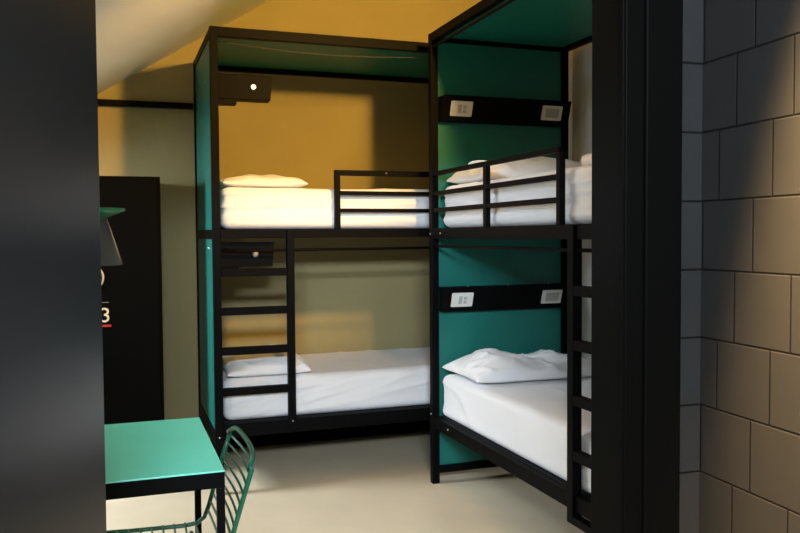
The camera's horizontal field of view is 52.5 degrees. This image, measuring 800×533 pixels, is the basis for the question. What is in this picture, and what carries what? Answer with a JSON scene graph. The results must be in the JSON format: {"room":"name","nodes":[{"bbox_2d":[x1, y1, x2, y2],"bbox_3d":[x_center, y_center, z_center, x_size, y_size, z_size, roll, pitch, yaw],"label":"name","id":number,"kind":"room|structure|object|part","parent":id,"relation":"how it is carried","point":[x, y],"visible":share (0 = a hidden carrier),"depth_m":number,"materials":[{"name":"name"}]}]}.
{"room":"dormitory","nodes":[
{"label":"dormitory","id":0,"kind":"room"},
{"bbox_2d":[95,0,269,93],"bbox_3d":[-0.801,-1.279,3.189,4.475,2.914,3.632,-1,2,-19],"label":"ceiling","id":1,"kind":"structure","parent":0,"point":[132,36],"depth_m":4.10,"materials":[{"name":"white paint"}]},
{"bbox_2d":[100,207,124,265],"bbox_3d":[-0.853,-0.460,2.167,0.212,0.915,0.212,-1,2,-19],"label":"pendant lamp","id":2,"kind":"object","parent":1,"relation":"hanging from","point":[110,256],"visible":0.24,"depth_m":2.15,"materials":[{"name":"green metal"}]},
{"bbox_2d":[97,0,480,438],"bbox_3d":[-1.422,-0.754,4.980,4.475,3.815,0.120,-1,2,-19],"label":"wall","id":3,"kind":"structure","parent":0,"point":[310,128],"depth_m":5.21,"materials":[{"name":"paint"}]},
{"bbox_2d":[98,99,192,109],"bbox_3d":[-2.327,-0.954,4.566,2.260,0.034,0.040,-1,2,-19],"label":"wall rail","id":4,"kind":"object","parent":3,"relation":"attached to","point":[101,102],"visible":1,"depth_m":4.83,"materials":[{"name":"black metal"}]},
{"bbox_2d":[210,420,429,448],"bbox_3d":[-1.388,1.119,4.990,4.275,0.070,0.012,-1,2,-19],"label":"baseboard","id":5,"kind":"structure","parent":3,"relation":"attached to","point":[415,426],"depth_m":5.32,"materials":[{"name":"black paint"}]},
{"bbox_2d":[106,431,589,532],"bbox_3d":[-0.291,1.317,1.895,4.475,0.100,6.790,-1,2,-19],"label":"floor","id":6,"kind":"structure","parent":0,"point":[378,483],"depth_m":4.13,"materials":[{"name":"concrete"}]},
{"bbox_2d":[99,176,163,424],"bbox_3d":[-1.741,0.344,4.528,0.771,1.661,0.568,-1,2,-19],"label":"locker","id":7,"kind":"object","parent":6,"relation":"on","point":[132,319],"visible":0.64,"depth_m":4.34,"materials":[{"name":"black metal"}]},
{"bbox_2d":[104,417,225,532],"bbox_3d":[-0.997,0.885,2.195,0.960,0.750,0.637,-1,2,-19],"label":"table","id":8,"kind":"object","parent":6,"relation":"on","point":[147,458],"visible":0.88,"depth_m":2.14,"materials":[{"name":"teal laminate"}]},
{"bbox_3d":[-0.657,0.887,2.642,0.020,0.706,0.020,-1,2,-19],"label":"leg","id":9,"kind":"part","parent":8,"relation":"part of","materials":[{"name":"black metal"}]},
{"bbox_3d":[-0.451,0.909,2.061,0.020,0.706,0.020,-1,2,-19],"label":"leg","id":10,"kind":"part","parent":8,"relation":"part of","materials":[{"name":"black metal"}]},
{"bbox_2d":[107,425,255,532],"bbox_3d":[-0.694,0.877,2.295,0.541,0.745,0.446,-1,2,-19],"label":"wire chair","id":11,"kind":"object","parent":6,"relation":"on","point":[249,468],"visible":0.91,"depth_m":2.45,"materials":[{"name":"green metal"}]},
{"bbox_2d":[193,26,429,467],"bbox_3d":[-0.205,-0.049,4.861,1.906,2.400,0.908,-1,2,-19],"label":"bunk bed","id":12,"kind":"object","parent":6,"relation":"on","point":[226,49],"visible":0.74,"depth_m":4.36,"materials":[{"name":"black metal"}]},
{"bbox_3d":[-1.224,-0.046,4.961,0.040,2.400,0.040,-1,2,-19],"label":"post","id":13,"kind":"part","parent":12,"relation":"part of","materials":[{"name":"black metal"}]},
{"bbox_3d":[-1.090,-1.208,4.514,0.036,0.045,0.811,-1,2,-19],"label":"rail","id":14,"kind":"part","parent":12,"relation":"part of","materials":[{"name":"black metal"}]},
{"bbox_3d":[-1.092,-0.695,4.533,0.014,0.982,0.811,-1,2,-19],"label":"panel","id":15,"kind":"part","parent":12,"relation":"part of","materials":[{"name":"teal laminate"}]},
{"bbox_3d":[-1.083,-0.180,4.554,0.036,0.050,0.811,-1,2,-19],"label":"rail","id":16,"kind":"part","parent":12,"relation":"part of","materials":[{"name":"black metal"}]},
{"bbox_3d":[-1.085,0.346,4.573,0.014,1.003,0.811,-1,2,-19],"label":"panel","id":17,"kind":"part","parent":12,"relation":"part of","materials":[{"name":"teal laminate"}]},
{"bbox_3d":[-1.076,0.887,4.596,0.036,0.080,0.811,-1,2,-19],"label":"rail","id":18,"kind":"part","parent":12,"relation":"part of","materials":[{"name":"black metal"}]},
{"bbox_3d":[-0.941,-0.017,4.159,0.040,2.400,0.040,-1,2,-19],"label":"post","id":19,"kind":"part","parent":12,"relation":"part of","materials":[{"name":"black metal"}]},
{"bbox_3d":[-0.071,-1.209,4.423,1.821,0.050,0.036,-1,2,-19],"label":"rail","id":20,"kind":"part","parent":12,"relation":"part of","materials":[{"name":"black metal"}]},
{"bbox_3d":[-0.355,-1.238,5.225,1.821,0.050,0.036,-1,2,-19],"label":"rail","id":21,"kind":"part","parent":12,"relation":"part of","materials":[{"name":"black metal"}]},
{"bbox_3d":[-0.213,-1.235,4.824,1.821,0.016,0.811,-1,2,-19],"label":"canopy panel","id":22,"kind":"part","parent":12,"relation":"part of","materials":[{"name":"teal laminate"}]},
{"bbox_2d":[220,187,428,228],"bbox_3d":[-0.208,-0.336,4.855,1.806,0.224,0.812,-1,2,-19],"label":"mattress","id":23,"kind":"object","parent":12,"relation":"on","point":[240,207],"visible":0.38,"depth_m":4.35,"materials":[{"name":"white fabric"}]},
{"bbox_2d":[220,174,307,189],"bbox_3d":[-0.796,-0.473,4.522,0.455,0.085,0.560,-1,2,-19],"label":"pillow","id":24,"kind":"object","parent":23,"relation":"on","point":[249,180],"visible":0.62,"depth_m":4.29,"materials":[{"name":"white fabric"}]},
{"bbox_3d":[-0.064,-0.185,4.463,1.821,0.046,0.036,-1,2,-19],"label":"rail","id":25,"kind":"part","parent":12,"relation":"part of","materials":[{"name":"black metal"}]},
{"bbox_3d":[-0.061,-0.100,4.459,1.821,0.021,0.014,-1,2,-19],"label":"curtain rod","id":26,"kind":"part","parent":12,"relation":"part of","materials":[{"name":"black metal"}]},
{"bbox_2d":[223,347,429,419],"bbox_3d":[-0.202,0.668,4.896,1.806,0.228,0.819,-1,2,-19],"label":"mattress","id":27,"kind":"object","parent":12,"relation":"on","point":[368,379],"visible":0.45,"depth_m":4.48,"materials":[{"name":"white fabric"}]},
{"bbox_2d":[222,344,311,376],"bbox_3d":[-0.782,0.512,4.563,0.450,0.121,0.560,-1,2,-19],"label":"pillow","id":28,"kind":"object","parent":27,"relation":"on","point":[268,363],"visible":0.55,"depth_m":4.34,"materials":[{"name":"white fabric"}]},
{"bbox_3d":[-0.058,0.832,4.502,1.821,0.070,0.036,-1,2,-19],"label":"rail","id":29,"kind":"part","parent":12,"relation":"part of","materials":[{"name":"black metal"}]},
{"bbox_3d":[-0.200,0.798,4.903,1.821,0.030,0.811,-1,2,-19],"label":"mattress","id":30,"kind":"part","parent":12,"relation":"part of","materials":[{"name":"fabric"}]},
{"bbox_3d":[0.192,-0.514,4.538,1.155,0.030,0.022,-1,2,-19],"label":"guard rail","id":31,"kind":"part","parent":12,"relation":"part of","materials":[{"name":"black metal"}]},
{"bbox_2d":[428,0,591,532],"bbox_3d":[0.853,-0.007,3.599,0.842,2.400,1.870,-1,2,-19],"label":"bunk bed","id":32,"kind":"object","parent":6,"relation":"on","point":[498,70],"depth_m":4.34,"materials":[{"name":"black metal"}]},
{"bbox_3d":[0.182,-0.031,4.332,0.040,2.400,0.040,-1,2,-19],"label":"post","id":33,"kind":"part","parent":32,"relation":"part of","materials":[{"name":"black metal"}]},
{"bbox_3d":[0.324,-0.831,4.272,0.124,0.077,0.032,-1,2,-19],"label":"socket plate","id":34,"kind":"part","parent":32,"relation":"part of","materials":[{"name":"white plastic"}]},
{"bbox_3d":[0.331,0.177,4.311,0.124,0.077,0.032,-1,2,-19],"label":"socket plate","id":35,"kind":"part","parent":32,"relation":"part of","materials":[{"name":"white plastic"}]},
{"bbox_3d":[0.479,-1.176,3.424,0.036,0.045,1.790,-1,2,-19],"label":"rail","id":36,"kind":"part","parent":32,"relation":"part of","materials":[{"name":"black metal"}]},
{"bbox_3d":[0.562,1.085,4.507,0.750,0.040,0.036,-1,2,-19],"label":"rail","id":37,"kind":"part","parent":32,"relation":"part of","materials":[{"name":"black metal"}]},
{"bbox_3d":[0.471,-1.124,3.424,0.014,0.015,1.792,-1,2,-19],"label":"curtain rod","id":38,"kind":"part","parent":32,"relation":"part of","materials":[{"name":"black metal"}]},
{"bbox_3d":[0.362,-0.489,3.784,0.028,0.012,0.160,-1,2,-19],"label":"cloth strip","id":39,"kind":"part","parent":32,"relation":"part of","materials":[{"name":"white fabric"}]},
{"bbox_3d":[0.397,-0.468,3.689,0.022,0.022,1.285,-1,2,-19],"label":"guard rail","id":40,"kind":"part","parent":32,"relation":"part of","materials":[{"name":"black metal"}]},
{"bbox_3d":[0.549,-0.702,4.440,0.750,0.982,0.014,-1,2,-19],"label":"headboard panel","id":41,"kind":"part","parent":32,"relation":"part of","materials":[{"name":"teal laminate"}]},
{"bbox_3d":[0.546,-1.215,4.417,0.750,0.045,0.036,-1,2,-19],"label":"rail","id":42,"kind":"part","parent":32,"relation":"part of","materials":[{"name":"black metal"}]},
{"bbox_3d":[0.556,0.454,4.485,0.750,1.223,0.014,-1,2,-19],"label":"headboard panel","id":43,"kind":"part","parent":32,"relation":"part of","materials":[{"name":"teal laminate"}]},
{"bbox_3d":[0.492,0.863,3.503,0.036,0.060,1.790,-1,2,-19],"label":"rail","id":44,"kind":"part","parent":32,"relation":"part of","materials":[{"name":"black metal"}]},
{"bbox_3d":[0.486,-0.145,3.464,0.036,0.055,1.790,-1,2,-19],"label":"rail","id":45,"kind":"part","parent":32,"relation":"part of","materials":[{"name":"black metal"}]},
{"bbox_3d":[0.478,-0.078,3.465,0.014,0.015,1.792,-1,2,-19],"label":"curtain rod","id":46,"kind":"part","parent":32,"relation":"part of","materials":[{"name":"black metal"}]},
{"bbox_3d":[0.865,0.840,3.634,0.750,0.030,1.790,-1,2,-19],"label":"mattress","id":47,"kind":"part","parent":32,"relation":"part of","materials":[{"name":"fabric"}]},
{"bbox_2d":[443,374,590,493],"bbox_3d":[0.858,0.703,3.627,0.754,0.243,1.773,-1,2,-19],"label":"mattress","id":48,"kind":"object","parent":32,"relation":"on","point":[528,419],"visible":0.35,"depth_m":3.62,"materials":[{"name":"white fabric"}]},
{"bbox_2d":[441,348,590,382],"bbox_3d":[0.648,0.488,4.227,0.745,0.138,0.470,-1,2,-18],"label":"pillow","id":49,"kind":"object","parent":48,"relation":"on","point":[489,365],"visible":0.91,"depth_m":4.04,"materials":[{"name":"white fabric"}]},
{"bbox_2d":[443,164,591,227],"bbox_3d":[0.856,-0.293,3.590,0.742,0.224,1.770,-1,2,-19],"label":"mattress","id":50,"kind":"object","parent":32,"relation":"on","point":[578,180],"visible":0.32,"depth_m":3.41,"materials":[{"name":"white fabric"}]},
{"bbox_2d":[447,156,582,183],"bbox_3d":[0.649,-0.505,4.182,0.700,0.146,0.460,-1,2,-21],"label":"pillow","id":51,"kind":"object","parent":50,"relation":"on","point":[534,165],"visible":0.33,"depth_m":3.98,"materials":[{"name":"white fabric"}]},
{"bbox_2d":[581,153,591,164],"bbox_3d":[1.053,-0.417,3.132,0.600,0.052,0.385,-1,2,-19],"label":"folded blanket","id":52,"kind":"object","parent":50,"relation":"on","point":[586,159],"visible":0.16,"depth_m":3.16,"materials":[{"name":"white fabric"}]},
{"bbox_3d":[0.851,-1.192,3.555,0.750,0.016,1.790,-1,2,-19],"label":"canopy panel","id":53,"kind":"part","parent":32,"relation":"part of","materials":[{"name":"teal laminate"}]},
{"bbox_2d":[541,105,562,120],"bbox_3d":[0.834,-0.842,4.452,0.124,0.077,0.032,-1,2,-19],"label":"switch plate","id":54,"kind":"object","parent":32,"relation":"attached to","point":[548,112],"depth_m":4.45,"materials":[{"name":"white plastic"}]},
{"bbox_2d":[541,289,562,303],"bbox_3d":[0.840,0.167,4.491,0.124,0.077,0.032,-1,2,-19],"label":"switch plate","id":55,"kind":"object","parent":32,"relation":"attached to","point":[548,296],"depth_m":4.49,"materials":[{"name":"white plastic"}]},
{"bbox_3d":[0.927,-0.046,4.595,0.040,2.400,0.040,-1,2,-19],"label":"post","id":56,"kind":"part","parent":32,"relation":"part of","materials":[{"name":"black metal"}]},
{"bbox_3d":[1.224,-1.192,3.687,0.036,0.045,1.790,-1,2,-19],"label":"rail","id":57,"kind":"part","parent":32,"relation":"part of","materials":[{"name":"black metal"}]},
{"bbox_2d":[568,42,591,359],"bbox_3d":[1.275,-0.701,3.945,0.120,3.753,3.632,-1,2,-19],"label":"wall","id":58,"kind":"structure","parent":0,"point":[580,59],"depth_m":4.51,"materials":[{"name":"grey paint"}]},
{"bbox_2d":[679,0,799,532],"bbox_3d":[1.097,0.012,0.495,0.194,2.600,3.000,-1,2,-16],"label":"wall","id":59,"kind":"structure","parent":0,"point":[749,460],"depth_m":1.71,"materials":[{"name":"grey tile"}]},
{"bbox_3d":[-0.212,-0.629,1.558,4.475,3.815,0.113,-1,2,-19],"label":"wall","id":60,"kind":"structure","parent":0,"visible":0},
{"bbox_2d":[0,0,106,532],"bbox_3d":[-0.515,0.224,0.963,0.101,2.140,0.900,0,2,1],"label":"door","id":61,"kind":"structure","parent":60,"relation":"in","point":[52,435],"depth_m":1.20,"materials":[{"name":"black paint"}]},
{"bbox_2d":[591,0,682,532],"bbox_3d":[-0.014,0.234,1.653,1.302,2.080,0.149,-1,2,-19],"label":"trim","id":62,"kind":"structure","parent":60,"relation":"attached to","point":[637,45],"depth_m":1.78,"materials":[{"name":"black paint"}]}
]}

